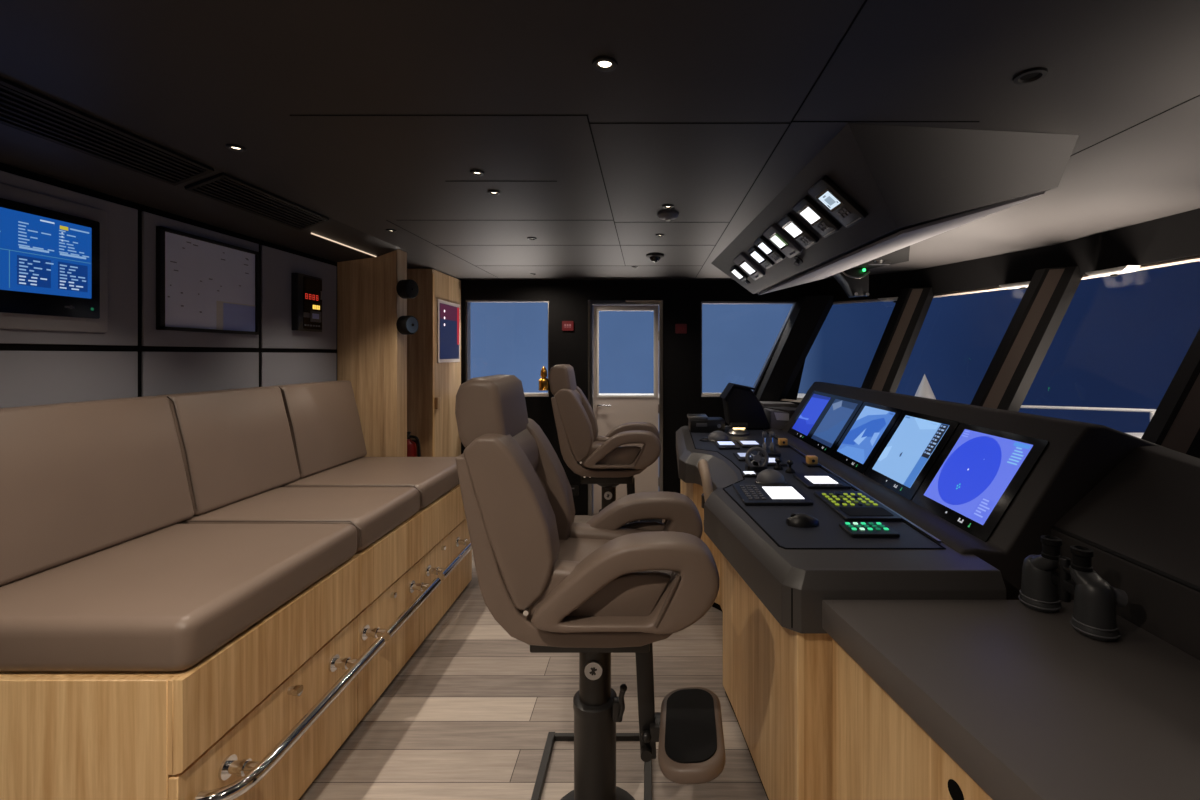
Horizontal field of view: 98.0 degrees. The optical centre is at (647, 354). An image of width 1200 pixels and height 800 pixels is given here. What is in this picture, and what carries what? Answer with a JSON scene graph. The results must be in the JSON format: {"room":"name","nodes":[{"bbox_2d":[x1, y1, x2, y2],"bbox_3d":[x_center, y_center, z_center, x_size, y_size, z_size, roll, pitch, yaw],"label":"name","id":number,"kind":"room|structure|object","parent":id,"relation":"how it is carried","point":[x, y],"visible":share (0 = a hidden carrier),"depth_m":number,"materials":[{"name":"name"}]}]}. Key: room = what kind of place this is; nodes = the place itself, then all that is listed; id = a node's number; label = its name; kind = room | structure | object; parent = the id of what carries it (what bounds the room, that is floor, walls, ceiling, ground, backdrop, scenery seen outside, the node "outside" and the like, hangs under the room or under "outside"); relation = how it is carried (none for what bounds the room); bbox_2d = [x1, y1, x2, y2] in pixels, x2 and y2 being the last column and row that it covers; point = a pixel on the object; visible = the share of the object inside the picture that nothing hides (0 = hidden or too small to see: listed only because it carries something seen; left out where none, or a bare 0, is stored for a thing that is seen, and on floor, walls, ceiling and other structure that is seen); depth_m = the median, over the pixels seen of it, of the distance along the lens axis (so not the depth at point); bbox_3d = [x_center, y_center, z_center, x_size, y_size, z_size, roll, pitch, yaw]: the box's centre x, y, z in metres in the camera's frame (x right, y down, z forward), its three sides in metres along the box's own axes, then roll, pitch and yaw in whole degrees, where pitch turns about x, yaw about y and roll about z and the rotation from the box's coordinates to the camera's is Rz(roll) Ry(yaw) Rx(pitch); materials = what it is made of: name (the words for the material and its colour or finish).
{"room":"ship's bridge","nodes":[
{"label":"ship's bridge","id":0,"kind":"room"},
{"bbox_2d":[0,162,336,407],"bbox_3d":[-1.998,0.420,0.835,0.104,2.020,4.870,0,0,0],"label":"wall","id":1,"kind":"structure","parent":0,"point":[133,358],"depth_m":2.02,"materials":[{"name":"black paint"}]},
{"bbox_2d":[0,183,107,332],"bbox_3d":[-1.936,-0.297,1.515,0.025,0.435,0.700,0,0,0],"label":"wall monitor","id":2,"kind":"object","parent":1,"relation":"attached to","point":[54,251],"visible":1,"depth_m":1.68,"materials":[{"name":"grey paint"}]},
{"bbox_2d":[0,77,213,185],"bbox_3d":[-1.623,-0.636,1.305,0.147,0.062,1.110,0,0,0],"label":"air vent","id":3,"kind":"object","parent":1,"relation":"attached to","point":[23,109],"visible":1,"depth_m":1.51,"materials":[{"name":"black metal"}]},
{"bbox_2d":[0,75,399,261],"bbox_3d":[-1.775,-0.622,0.831,0.450,0.094,4.862,0,0,0],"label":"trim","id":4,"kind":"structure","parent":1,"relation":"attached to","point":[20,149],"depth_m":1.97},
{"bbox_2d":[156,226,259,334],"bbox_3d":[-1.937,-0.305,2.319,0.018,0.410,0.525,0,0,0],"label":"chart","id":5,"kind":"object","parent":1,"relation":"attached to","point":[203,284],"visible":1,"depth_m":2.27,"materials":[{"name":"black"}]},
{"bbox_2d":[184,173,328,230],"bbox_3d":[-1.623,-0.636,2.215,0.147,0.062,0.630,0,0,0],"label":"air vent","id":6,"kind":"object","parent":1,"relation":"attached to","point":[224,188],"visible":1,"depth_m":2.14,"materials":[{"name":"black metal"}]},
{"bbox_2d":[291,273,321,331],"bbox_3d":[-1.925,-0.292,2.945,0.046,0.315,0.215,0,0,0],"label":"panel","id":7,"kind":"object","parent":1,"relation":"attached to","point":[306,290],"visible":1,"depth_m":2.91,"materials":[{"name":"black plastic"}]},
{"bbox_2d":[337,249,406,456],"bbox_3d":[-1.938,0.380,3.331,0.725,2.100,0.138,0,0,0],"label":"wall partition","id":8,"kind":"structure","parent":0,"point":[371,350],"depth_m":3.27,"materials":[{"name":"brown wood"}]},
{"bbox_2d":[311,233,376,256],"bbox_3d":[-1.695,-0.613,2.930,0.008,0.008,0.620,0,0,0],"label":"strip light","id":9,"kind":"object","parent":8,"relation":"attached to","point":[311,233],"visible":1,"depth_m":2.88,"materials":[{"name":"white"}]},
{"bbox_2d":[396,279,418,298],"bbox_3d":[-1.530,-0.418,3.300,0.101,0.119,0.120,0,0,18],"label":"round speaker","id":10,"kind":"object","parent":8,"relation":"attached to","point":[406,289],"visible":1,"depth_m":3.26},
{"bbox_2d":[396,315,418,334],"bbox_3d":[-1.530,-0.190,3.300,0.101,0.119,0.120,0,0,18],"label":"round speaker","id":11,"kind":"object","parent":8,"relation":"attached to","point":[406,325],"visible":1,"depth_m":3.26},
{"bbox_2d":[299,514,767,799],"bbox_3d":[0.325,1.470,1.570,4.750,0.080,6.340,0,0,0],"label":"floor","id":12,"kind":"structure","parent":0,"point":[471,713],"depth_m":2.02,"materials":[{"name":"brown wood"}]},
{"bbox_2d":[0,380,471,799],"bbox_3d":[-1.466,0.794,2.236,0.958,1.272,2.037,0,0,0],"label":"settee","id":13,"kind":"object","parent":12,"relation":"on","point":[204,595],"visible":0.98,"depth_m":1.62,"materials":[{"name":"brown leather"}]},
{"bbox_2d":[0,396,193,585],"bbox_3d":[-1.847,0.394,1.622,0.195,0.472,0.794,0,0,0],"label":"cushion","id":14,"kind":"object","parent":13,"relation":"on","point":[80,481],"depth_m":1.66,"materials":[{"name":"beige leather"}]},
{"bbox_2d":[0,524,356,670],"bbox_3d":[-1.459,0.696,1.599,0.742,0.132,0.749,0,0,0],"label":"seat cushion","id":15,"kind":"object","parent":13,"relation":"on","point":[166,597],"depth_m":1.41,"materials":[{"name":"beige leather"}]},
{"bbox_2d":[157,387,299,515],"bbox_3d":[-1.847,0.394,2.325,0.195,0.472,0.608,0,0,0],"label":"cushion","id":16,"kind":"object","parent":13,"relation":"on","point":[237,446],"depth_m":2.26,"materials":[{"name":"beige leather"}]},
{"bbox_2d":[176,487,419,551],"bbox_3d":[-1.459,0.696,2.243,0.742,0.132,0.533,0,0,0],"label":"seat cushion","id":17,"kind":"object","parent":13,"relation":"on","point":[378,514],"depth_m":2.16,"materials":[{"name":"beige leather"}]},
{"bbox_2d":[269,380,366,478],"bbox_3d":[-1.847,0.394,2.942,0.195,0.472,0.623,0,0,0],"label":"cushion","id":18,"kind":"object","parent":13,"relation":"on","point":[323,418],"depth_m":2.87,"materials":[{"name":"beige leather"}]},
{"bbox_2d":[280,457,459,509],"bbox_3d":[-1.459,0.696,2.882,0.742,0.132,0.743,0,0,0],"label":"seat cushion","id":19,"kind":"object","parent":13,"relation":"on","point":[436,479],"depth_m":2.76,"materials":[{"name":"beige leather"}]},
{"bbox_2d":[407,432,420,456],"bbox_3d":[-1.800,1.002,3.900,0.200,0.855,0.200,0,0,0],"label":"fire extinguisher","id":20,"kind":"object","parent":12,"relation":"on","point":[413,446],"visible":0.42,"depth_m":3.89,"materials":[{"name":"red metal"}]},
{"bbox_2d":[407,269,460,456],"bbox_3d":[-1.990,0.383,4.309,0.720,2.095,0.622,0,0,0],"label":"wood wall panel","id":21,"kind":"object","parent":12,"relation":"on","point":[432,386],"visible":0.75,"depth_m":4.00,"materials":[{"name":"brown wood"}]},
{"bbox_2d":[437,299,459,362],"bbox_3d":[-1.652,-0.190,4.325,0.014,0.500,0.470,0,0,0],"label":"poster","id":22,"kind":"object","parent":21,"relation":"attached to","point":[448,313],"visible":1,"depth_m":4.29,"materials":[{"name":"blue paper"}]},
{"bbox_2d":[455,375,725,799],"bbox_3d":[-0.154,0.747,1.580,0.759,1.366,0.730,0,0,0],"label":"chair","id":23,"kind":"object","parent":12,"relation":"on","point":[598,588],"visible":1,"depth_m":1.38,"materials":[{"name":"beige leather"}]},
{"bbox_2d":[549,364,664,523],"bbox_3d":[-0.256,0.747,3.475,0.759,1.366,0.730,0,0,0],"label":"chair","id":24,"kind":"object","parent":12,"relation":"on","point":[613,459],"visible":0.82,"depth_m":3.25,"materials":[{"name":"beige leather"}]},
{"bbox_2d":[832,638,992,799],"bbox_3d":[0.828,1.076,-0.058,0.674,0.708,2.885,0,0,0],"label":"base cabinet","id":25,"kind":"object","parent":12,"relation":"on","point":[879,752],"visible":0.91,"depth_m":1.19,"materials":[{"name":"brown wood"}]},
{"bbox_2d":[822,600,1199,799],"bbox_3d":[0.814,0.683,-0.083,0.709,0.076,2.914,0,0,0],"label":"countertop","id":26,"kind":"structure","parent":25,"relation":"on","point":[1030,706],"depth_m":1.01,"materials":[{"name":"grey"}]},
{"bbox_2d":[1018,535,1127,641],"bbox_3d":[1.020,0.551,1.270,0.108,0.186,0.222,0,0,-21],"label":"binoculars","id":27,"kind":"object","parent":26,"relation":"on","point":[1094,616],"visible":1,"depth_m":1.23,"materials":[{"name":"grey rubber"}]},
{"bbox_2d":[676,382,1168,799],"bbox_3d":[0.922,0.818,2.833,1.475,1.224,2.934,0,0,0],"label":"console","id":28,"kind":"object","parent":12,"relation":"on","point":[775,576],"depth_m":1.57,"materials":[{"name":"grey"}]},
{"bbox_2d":[687,414,724,431],"bbox_3d":[0.440,0.519,3.967,0.270,0.118,0.205,0,0,0],"label":"radio","id":29,"kind":"object","parent":28,"relation":"on","point":[696,422],"visible":0.99,"depth_m":3.88,"materials":[{"name":"black plastic"}]},
{"bbox_2d":[707,431,729,441],"bbox_3d":[0.475,0.545,3.520,0.157,0.066,0.157,0,0,0],"label":"dome","id":30,"kind":"object","parent":28,"relation":"on","point":[713,436],"visible":0.95,"depth_m":3.47,"materials":[{"name":"black plastic"}]},
{"bbox_2d":[714,441,739,449],"bbox_3d":[0.500,0.571,3.300,0.130,0.016,0.240,0,0,0],"label":"panel","id":31,"kind":"object","parent":28,"relation":"on","point":[722,445],"visible":1,"depth_m":3.25,"materials":[{"name":"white plastic"}]},
{"bbox_2d":[727,423,748,435],"bbox_3d":[0.660,0.536,3.800,0.160,0.085,0.160,0,0,0],"label":"desk lamp","id":32,"kind":"object","parent":28,"relation":"on","point":[737,430],"visible":1,"depth_m":3.77,"materials":[{"name":"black metal"}]},
{"bbox_2d":[733,452,752,460],"bbox_3d":[0.545,0.571,2.930,0.100,0.016,0.200,0,0,0],"label":"panel","id":33,"kind":"object","parent":28,"relation":"on","point":[740,456],"visible":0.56,"depth_m":2.91,"materials":[{"name":"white plastic"}]},
{"bbox_2d":[719,383,768,428],"bbox_3d":[0.762,0.402,4.130,0.355,0.354,0.260,0,0,0],"label":"monitor","id":34,"kind":"object","parent":28,"relation":"on","point":[740,404],"visible":0.92,"depth_m":4.02,"materials":[{"name":"black plastic"}]},
{"bbox_2d":[719,383,755,399],"bbox_3d":[0.708,0.285,4.130,0.245,0.120,0.260,0,0,0],"label":"hood","id":35,"kind":"object","parent":34,"relation":"attached to","point":[732,391],"depth_m":4.02,"materials":[{"name":"black plastic"}]},
{"bbox_2d":[736,440,761,447],"bbox_3d":[0.655,0.571,3.340,0.140,0.016,0.220,0,0,0],"label":"panel","id":36,"kind":"object","parent":28,"relation":"on","point":[743,443],"visible":0.91,"depth_m":3.32,"materials":[{"name":"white plastic"}]},
{"bbox_2d":[741,471,757,476],"bbox_3d":[0.487,0.571,2.500,0.070,0.016,0.090,0,0,0],"label":"panel","id":37,"kind":"object","parent":28,"relation":"on","point":[744,473],"visible":0.94,"depth_m":2.48,"materials":[{"name":"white plastic"}]},
{"bbox_2d":[757,431,780,456],"bbox_3d":[0.700,0.512,3.020,0.110,0.138,0.170,0,0,0],"label":"lever","id":38,"kind":"object","parent":28,"relation":"on","point":[772,452],"visible":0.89,"depth_m":3.00,"materials":[{"name":"black plastic"}]},
{"bbox_2d":[755,469,786,483],"bbox_3d":[0.555,0.548,2.355,0.141,0.060,0.141,0,0,0],"label":"dome","id":39,"kind":"object","parent":28,"relation":"on","point":[772,476],"visible":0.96,"depth_m":2.32,"materials":[{"name":"black plastic"}]},
{"bbox_2d":[733,483,813,505],"bbox_3d":[0.505,0.571,2.145,0.265,0.016,0.300,0,0,0],"label":"panel","id":40,"kind":"object","parent":28,"relation":"on","point":[751,494],"visible":1,"depth_m":2.10,"materials":[{"name":"black plastic"}]},
{"bbox_2d":[760,457,786,465],"bbox_3d":[0.665,0.571,2.800,0.120,0.016,0.200,0,0,0],"label":"panel","id":41,"kind":"object","parent":28,"relation":"on","point":[771,462],"visible":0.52,"depth_m":2.74,"materials":[{"name":"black plastic"}]},
{"bbox_2d":[764,408,788,428],"bbox_3d":[1.087,0.507,4.159,0.267,0.144,0.242,0,0,0],"label":"locker","id":42,"kind":"object","parent":28,"relation":"on","point":[777,419],"visible":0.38,"depth_m":4.04,"materials":[{"name":"grey"}]},
{"bbox_2d":[773,458,782,469],"bbox_3d":[0.660,0.549,2.635,0.048,0.059,0.048,0,0,0],"label":"joystick","id":43,"kind":"object","parent":28,"relation":"on","point":[778,466],"visible":1,"depth_m":2.62,"materials":[{"name":"black plastic"}]},
{"bbox_2d":[785,460,794,473],"bbox_3d":[0.700,0.547,2.560,0.048,0.064,0.048,0,0,0],"label":"joystick","id":44,"kind":"object","parent":28,"relation":"on","point":[789,470],"visible":1,"depth_m":2.55,"materials":[{"name":"black plastic"}]},
{"bbox_2d":[786,513,818,527],"bbox_3d":[0.527,0.559,1.775,0.105,0.038,0.068,0,0,0],"label":"computer mouse","id":45,"kind":"object","parent":28,"relation":"on","point":[801,520],"visible":1,"depth_m":1.75,"materials":[{"name":"black plastic"}]},
{"bbox_2d":[788,391,834,441],"bbox_3d":[1.135,0.423,3.645,0.202,0.318,0.448,0,0,0],"label":"display","id":46,"kind":"object","parent":28,"relation":"on","point":[817,403],"visible":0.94,"depth_m":3.62,"materials":[{"name":"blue glass"}]},
{"bbox_2d":[793,474,850,488],"bbox_3d":[0.785,0.571,2.365,0.185,0.016,0.245,0,0,0],"label":"panel","id":47,"kind":"object","parent":28,"relation":"on","point":[811,481],"visible":1,"depth_m":2.32,"materials":[{"name":"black plastic"}]},
{"bbox_2d":[806,395,863,455],"bbox_3d":[1.135,0.423,3.198,0.202,0.318,0.448,0,0,0],"label":"display","id":48,"kind":"object","parent":28,"relation":"on","point":[841,411],"visible":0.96,"depth_m":3.17,"materials":[{"name":"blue glass"}]},
{"bbox_2d":[814,491,902,520],"bbox_3d":[0.788,0.571,1.985,0.200,0.016,0.360,0,0,0],"label":"panel","id":49,"kind":"object","parent":28,"relation":"on","point":[850,505],"visible":1,"depth_m":1.94,"materials":[{"name":"black plastic"}]},
{"bbox_2d":[830,402,902,473],"bbox_3d":[1.135,0.423,2.738,0.202,0.318,0.448,0,0,0],"label":"display","id":50,"kind":"object","parent":28,"relation":"on","point":[872,424],"visible":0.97,"depth_m":2.70,"materials":[{"name":"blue glass"}]},
{"bbox_2d":[839,522,899,537],"bbox_3d":[0.722,0.571,1.705,0.155,0.016,0.120,0,0,0],"label":"keypad","id":51,"kind":"object","parent":28,"relation":"on","point":[854,529],"visible":1,"depth_m":1.68,"materials":[{"name":"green plastic"}]},
{"bbox_2d":[863,410,959,499],"bbox_3d":[1.135,0.423,2.280,0.202,0.318,0.448,0,0,0],"label":"display","id":52,"kind":"object","parent":28,"relation":"on","point":[914,444],"visible":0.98,"depth_m":2.24,"materials":[{"name":"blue glass"}]},
{"bbox_2d":[767,382,1168,599],"bbox_3d":[1.282,0.668,2.768,0.755,0.924,2.505,0,0,0],"label":"hood","id":53,"kind":"object","parent":28,"relation":"attached to","point":[1078,455],"depth_m":1.57,"materials":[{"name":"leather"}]},
{"bbox_2d":[912,423,1048,541],"bbox_3d":[1.135,0.423,1.822,0.202,0.318,0.448,0,0,0],"label":"display","id":54,"kind":"object","parent":28,"relation":"on","point":[980,471],"visible":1,"depth_m":1.77,"materials":[{"name":"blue glass"}]},
{"bbox_2d":[1051,446,1199,659],"bbox_3d":[1.575,0.846,-0.018,0.810,1.168,3.063,0,0,0],"label":"side dash","id":55,"kind":"object","parent":12,"relation":"on","point":[1140,523],"visible":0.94,"depth_m":1.31,"materials":[{"name":"grey leather"}]},
{"bbox_2d":[0,0,1199,279],"bbox_3d":[0.150,-0.709,1.570,4.900,0.082,6.340,0,0,0],"label":"ceiling","id":56,"kind":"structure","parent":0,"point":[371,117],"depth_m":1.35,"materials":[{"name":"black paint"}]},
{"bbox_2d":[225,144,246,151],"bbox_3d":[-1.327,-0.666,1.675,0.054,0.007,0.054,0,0,0],"label":"recessed light","id":57,"kind":"object","parent":56,"relation":"in","point":[234,147],"visible":1,"depth_m":1.67,"materials":[{"name":"black"}]},
{"bbox_2d":[470,170,483,175],"bbox_3d":[-0.626,-0.666,1.905,0.052,0.007,0.052,0,0,0],"label":"recessed light","id":58,"kind":"object","parent":56,"relation":"in","point":[472,172],"visible":1,"depth_m":1.90,"materials":[{"name":"black"}]},
{"bbox_2d":[487,190,500,194],"bbox_3d":[-0.633,-0.666,2.137,0.052,0.007,0.052,0,0,0],"label":"recessed light","id":59,"kind":"object","parent":56,"relation":"in","point":[491,192],"visible":1,"depth_m":2.12,"materials":[{"name":"black"}]},
{"bbox_2d":[592,56,616,71],"bbox_3d":[-0.099,-0.666,1.193,0.058,0.007,0.058,0,0,0],"label":"recessed light","id":60,"kind":"object","parent":56,"relation":"in","point":[600,63],"visible":1,"depth_m":1.19,"materials":[{"name":"black"}]},
{"bbox_2d":[646,253,663,261],"bbox_3d":[0.047,-0.646,3.480,0.120,0.048,0.120,0,0,0],"label":"ceiling camera","id":61,"kind":"object","parent":56,"relation":"attached to","point":[654,257],"visible":1,"depth_m":3.45,"materials":[{"name":"black plastic"}]},
{"bbox_2d":[657,210,678,220],"bbox_3d":[0.094,-0.652,2.455,0.100,0.036,0.100,0,0,0],"label":"smoke detector","id":62,"kind":"object","parent":56,"relation":"attached to","point":[667,215],"visible":1,"depth_m":2.42,"materials":[{"name":"grey plastic"}]},
{"bbox_2d":[662,204,673,208],"bbox_3d":[0.090,-0.666,2.338,0.052,0.007,0.052,0,0,0],"label":"recessed light","id":63,"kind":"object","parent":56,"relation":"in","point":[667,206],"visible":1,"depth_m":2.32,"materials":[{"name":"black"}]},
{"bbox_2d":[829,246,909,297],"bbox_3d":[1.599,-0.555,3.769,0.344,0.228,1.275,0,0,-12],"label":"bracket","id":64,"kind":"object","parent":56,"relation":"hanging from","point":[854,281],"visible":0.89,"depth_m":3.90,"materials":[{"name":"black"}]},
{"bbox_2d":[711,123,1078,294],"bbox_3d":[0.910,-0.542,2.665,0.785,0.254,2.293,0,0,-3],"label":"console","id":65,"kind":"object","parent":56,"relation":"attached to","point":[913,184],"visible":0.96,"depth_m":1.68,"materials":[{"name":"grey plastic"}]},
{"bbox_2d":[730,265,747,280],"bbox_3d":[0.605,-0.543,3.459,0.101,0.093,0.130,0,0,-3],"label":"display","id":66,"kind":"object","parent":65,"relation":"on","point":[735,270],"visible":1,"depth_m":3.41,"materials":[{"name":"black plastic"}]},
{"bbox_2d":[733,252,765,279],"bbox_3d":[0.620,-0.542,3.195,0.154,0.139,0.220,0,0,-3],"label":"display","id":67,"kind":"object","parent":65,"relation":"on","point":[745,263],"visible":1,"depth_m":3.15,"materials":[{"name":"grey plastic"}]},
{"bbox_2d":[748,245,774,268],"bbox_3d":[0.631,-0.546,2.905,0.124,0.112,0.140,0,0,-3],"label":"display","id":68,"kind":"object","parent":65,"relation":"on","point":[755,252],"visible":0.93,"depth_m":2.87,"materials":[{"name":"black plastic"}]},
{"bbox_2d":[754,235,785,262],"bbox_3d":[0.635,-0.551,2.715,0.135,0.122,0.135,0,0,-3],"label":"display","id":69,"kind":"object","parent":65,"relation":"on","point":[762,243],"visible":1,"depth_m":2.68,"materials":[{"name":"black plastic"}]},
{"bbox_2d":[763,224,802,257],"bbox_3d":[0.648,-0.548,2.510,0.150,0.136,0.165,0,0,-3],"label":"display","id":70,"kind":"object","parent":65,"relation":"on","point":[774,234],"visible":1,"depth_m":2.48,"materials":[{"name":"grey plastic"}]},
{"bbox_2d":[778,213,818,248],"bbox_3d":[0.662,-0.546,2.290,0.142,0.129,0.140,0,0,-3],"label":"display","id":71,"kind":"object","parent":65,"relation":"on","point":[789,223],"visible":1,"depth_m":2.26,"materials":[{"name":"black plastic"}]},
{"bbox_2d":[794,256,802,265],"bbox_3d":[0.741,-0.464,2.566,0.047,0.051,0.051,0,0,0],"label":"toggle switch","id":72,"kind":"object","parent":65,"relation":"attached to","point":[798,261],"visible":1,"depth_m":2.56,"materials":[{"name":"black plastic"}]},
{"bbox_2d":[793,196,840,237],"bbox_3d":[0.671,-0.548,2.071,0.150,0.136,0.140,0,0,-3],"label":"display","id":73,"kind":"object","parent":65,"relation":"on","point":[810,211],"visible":1,"depth_m":2.04,"materials":[{"name":"black plastic"}]},
{"bbox_2d":[808,176,867,227],"bbox_3d":[0.681,-0.548,1.874,0.165,0.149,0.150,0,0,-3],"label":"display","id":74,"kind":"object","parent":65,"relation":"on","point":[825,191],"visible":1,"depth_m":1.84,"materials":[{"name":"black plastic"}]},
{"bbox_2d":[1013,67,1047,84],"bbox_3d":[0.914,-0.666,1.244,0.068,0.007,0.068,0,0,0],"label":"recessed light","id":75,"kind":"object","parent":56,"relation":"in","point":[1031,75],"visible":1,"depth_m":1.24,"materials":[{"name":"black metal"}]},
{"bbox_2d":[461,280,819,514],"bbox_3d":[-0.470,0.380,4.690,4.060,2.100,0.100,0,0,0],"label":"wall","id":76,"kind":"structure","parent":0,"point":[568,299],"depth_m":4.64,"materials":[{"name":"black paint"}]},
{"bbox_2d":[466,300,548,396],"bbox_3d":[-1.258,-0.058,4.692,0.745,0.865,0.096,0,0,0],"label":"window","id":77,"kind":"structure","parent":76,"relation":"in","point":[468,302],"depth_m":4.66,"materials":[{"name":"silver metal"}]},
{"bbox_2d":[538,367,549,390],"bbox_3d":[-0.915,0.205,4.577,0.100,0.210,0.125,0,0,0],"label":"bell","id":78,"kind":"object","parent":76,"relation":"attached to","point":[544,385],"visible":1,"depth_m":4.54,"materials":[{"name":"gold metal"}]},
{"bbox_2d":[562,321,572,330],"bbox_3d":[-0.715,-0.260,4.633,0.100,0.085,0.013,0,0,0],"label":"warning sign","id":79,"kind":"object","parent":76,"relation":"attached to","point":[566,325],"visible":1,"depth_m":4.63,"materials":[{"name":"red"}]},
{"bbox_2d":[571,485,578,495],"bbox_3d":[-0.770,1.208,4.633,0.300,0.090,0.012,0,0,0],"label":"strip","id":80,"kind":"object","parent":76,"relation":"attached to","point":[575,488],"visible":0.22,"depth_m":4.63,"materials":[{"name":"black"}]},
{"bbox_2d":[588,300,662,515],"bbox_3d":[-0.200,0.470,4.658,0.670,1.920,0.134,0,0,0],"label":"door","id":81,"kind":"structure","parent":76,"relation":"in","point":[610,411],"depth_m":4.66,"materials":[{"name":"beige paint"}]},
{"bbox_2d":[675,324,686,332],"bbox_3d":[0.295,-0.235,4.633,0.100,0.085,0.013,0,0,0],"label":"warning sign","id":82,"kind":"object","parent":76,"relation":"attached to","point":[679,328],"visible":1,"depth_m":4.63,"materials":[{"name":"red"}]},
{"bbox_2d":[701,302,795,396],"bbox_3d":[0.906,-0.050,4.692,0.867,0.850,0.096,0,0,0],"label":"window","id":83,"kind":"structure","parent":76,"relation":"in","point":[793,303],"depth_m":4.66,"materials":[{"name":"silver metal"}]},
{"bbox_2d":[760,401,797,406],"bbox_3d":[1.120,0.417,4.445,0.320,0.025,0.230,0,0,0],"label":"sill","id":84,"kind":"structure","parent":76,"relation":"attached to","point":[764,403],"depth_m":4.33,"materials":[{"name":"grey"}]},
{"bbox_2d":[762,406,796,429],"bbox_3d":[1.583,0.930,3.130,0.616,1.000,3.161,0,0,-15],"label":"trim","id":85,"kind":"structure","parent":76,"relation":"attached to","point":[790,410],"depth_m":4.14,"materials":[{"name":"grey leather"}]},
{"bbox_2d":[756,295,833,400],"bbox_3d":[1.300,-0.045,4.615,0.740,0.950,0.150,0,0,0],"label":"pillar","id":86,"kind":"structure","parent":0,"point":[808,315],"depth_m":4.55,"materials":[{"name":"black"}]},
{"bbox_2d":[861,287,933,392],"bbox_3d":[1.869,-0.060,3.995,0.718,0.920,0.253,0,0,-25],"label":"wall pillar","id":87,"kind":"structure","parent":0,"point":[891,357],"depth_m":3.93,"materials":[{"name":"black"}]},
{"bbox_2d":[815,208,1199,301],"bbox_3d":[2.257,-0.570,1.610,1.142,0.199,6.363,0,0,-4],"label":"wall header","id":88,"kind":"structure","parent":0,"point":[1177,236],"depth_m":3.14,"materials":[{"name":"black"}]},
{"bbox_2d":[878,297,897,302],"bbox_3d":[2.014,-0.448,4.236,0.254,0.040,0.080,0,0,40],"label":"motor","id":89,"kind":"object","parent":88,"relation":"attached to","point":[890,299],"visible":0.56,"depth_m":4.24,"materials":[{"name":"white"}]},
{"bbox_2d":[999,281,1029,289],"bbox_3d":[2.428,-0.448,3.380,0.080,0.040,0.254,0,0,-21],"label":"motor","id":90,"kind":"object","parent":88,"relation":"attached to","point":[1022,285],"visible":0.75,"depth_m":3.38,"materials":[{"name":"white"}]},
{"bbox_2d":[1085,265,1140,276],"bbox_3d":[2.531,-0.448,2.836,0.080,0.040,0.254,0,0,-4],"label":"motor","id":91,"kind":"object","parent":88,"relation":"attached to","point":[1112,272],"visible":1,"depth_m":2.80,"materials":[{"name":"white metal"}]},
{"bbox_2d":[970,266,1082,411],"bbox_3d":[2.208,-0.060,3.093,0.731,0.920,0.228,0,0,-13],"label":"wall pillar","id":92,"kind":"structure","parent":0,"point":[1029,335],"depth_m":3.03,"materials":[{"name":"black"}]},
{"bbox_2d":[1141,329,1199,457],"bbox_3d":[2.288,-0.060,2.041,0.720,0.920,0.232,0,0,-3],"label":"wall pillar","id":93,"kind":"structure","parent":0,"point":[1175,424],"depth_m":2.01,"materials":[{"name":"black"}]},
{"bbox_3d":[1.625,0.915,1.555,1.190,1.030,6.310,0,0,0],"label":"wall","id":94,"kind":"structure","parent":0,"visible":0},
{"bbox_2d":[780,299,882,401],"bbox_3d":[1.629,-0.031,4.406,0.523,0.878,1.112,0,0,-40],"label":"window","id":95,"kind":"structure","parent":94,"relation":"in","point":[867,300],"depth_m":4.46,"materials":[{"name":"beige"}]},
{"bbox_2d":[933,286,1004,297],"bbox_3d":[2.120,-0.030,3.561,0.555,0.880,1.040,0,0,-21],"label":"window","id":96,"kind":"structure","parent":94,"relation":"in","point":[997,287],"depth_m":3.76,"materials":[{"name":"beige"}]},
{"bbox_2d":[1081,255,1199,279],"bbox_3d":[2.326,-0.030,2.599,0.554,0.880,1.112,0,0,-4],"label":"window","id":97,"kind":"structure","parent":94,"relation":"in","point":[1193,258],"depth_m":2.59,"materials":[{"name":"beige"}]},
{"label":"outside","id":98,"kind":"structure","parent":0,"visible":0},
{"bbox_3d":[3.675,0.800,2.270,3.050,0.060,3.540,0,0,0],"label":"ground","id":99,"kind":"structure","parent":98,"visible":0},
{"bbox_2d":[915,374,935,398],"bbox_3d":[2.500,0.850,4.700,0.300,1.360,0.300,0,0,0],"label":"marker","id":100,"kind":"object","parent":99,"relation":"on","point":[924,390],"visible":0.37,"depth_m":4.66,"materials":[{"name":"white plastic"}]},
{"bbox_2d":[1021,405,1156,420],"bbox_3d":[3.590,0.577,3.640,1.845,0.386,0.089,0,0,26],"label":"deck railing","id":101,"kind":"object","parent":99,"relation":"on","point":[1152,411],"visible":0.51,"depth_m":3.81,"materials":[{"name":"white"}]},
{"bbox_2d":[1126,433,1143,437],"bbox_3d":[3.130,0.639,3.275,0.740,0.262,0.270,0,0,0],"label":"bulwark","id":102,"kind":"object","parent":99,"relation":"on","point":[1139,435],"visible":0.02,"depth_m":3.32,"materials":[{"name":"white"}]},
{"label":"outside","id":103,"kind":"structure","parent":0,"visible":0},
{"bbox_2d":[599,393,804,399],"bbox_3d":[-0.800,0.463,5.075,4.800,0.135,0.550,0,0,0],"label":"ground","id":104,"kind":"structure","parent":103,"point":[800,396],"depth_m":5.20,"materials":[{"name":"white"}]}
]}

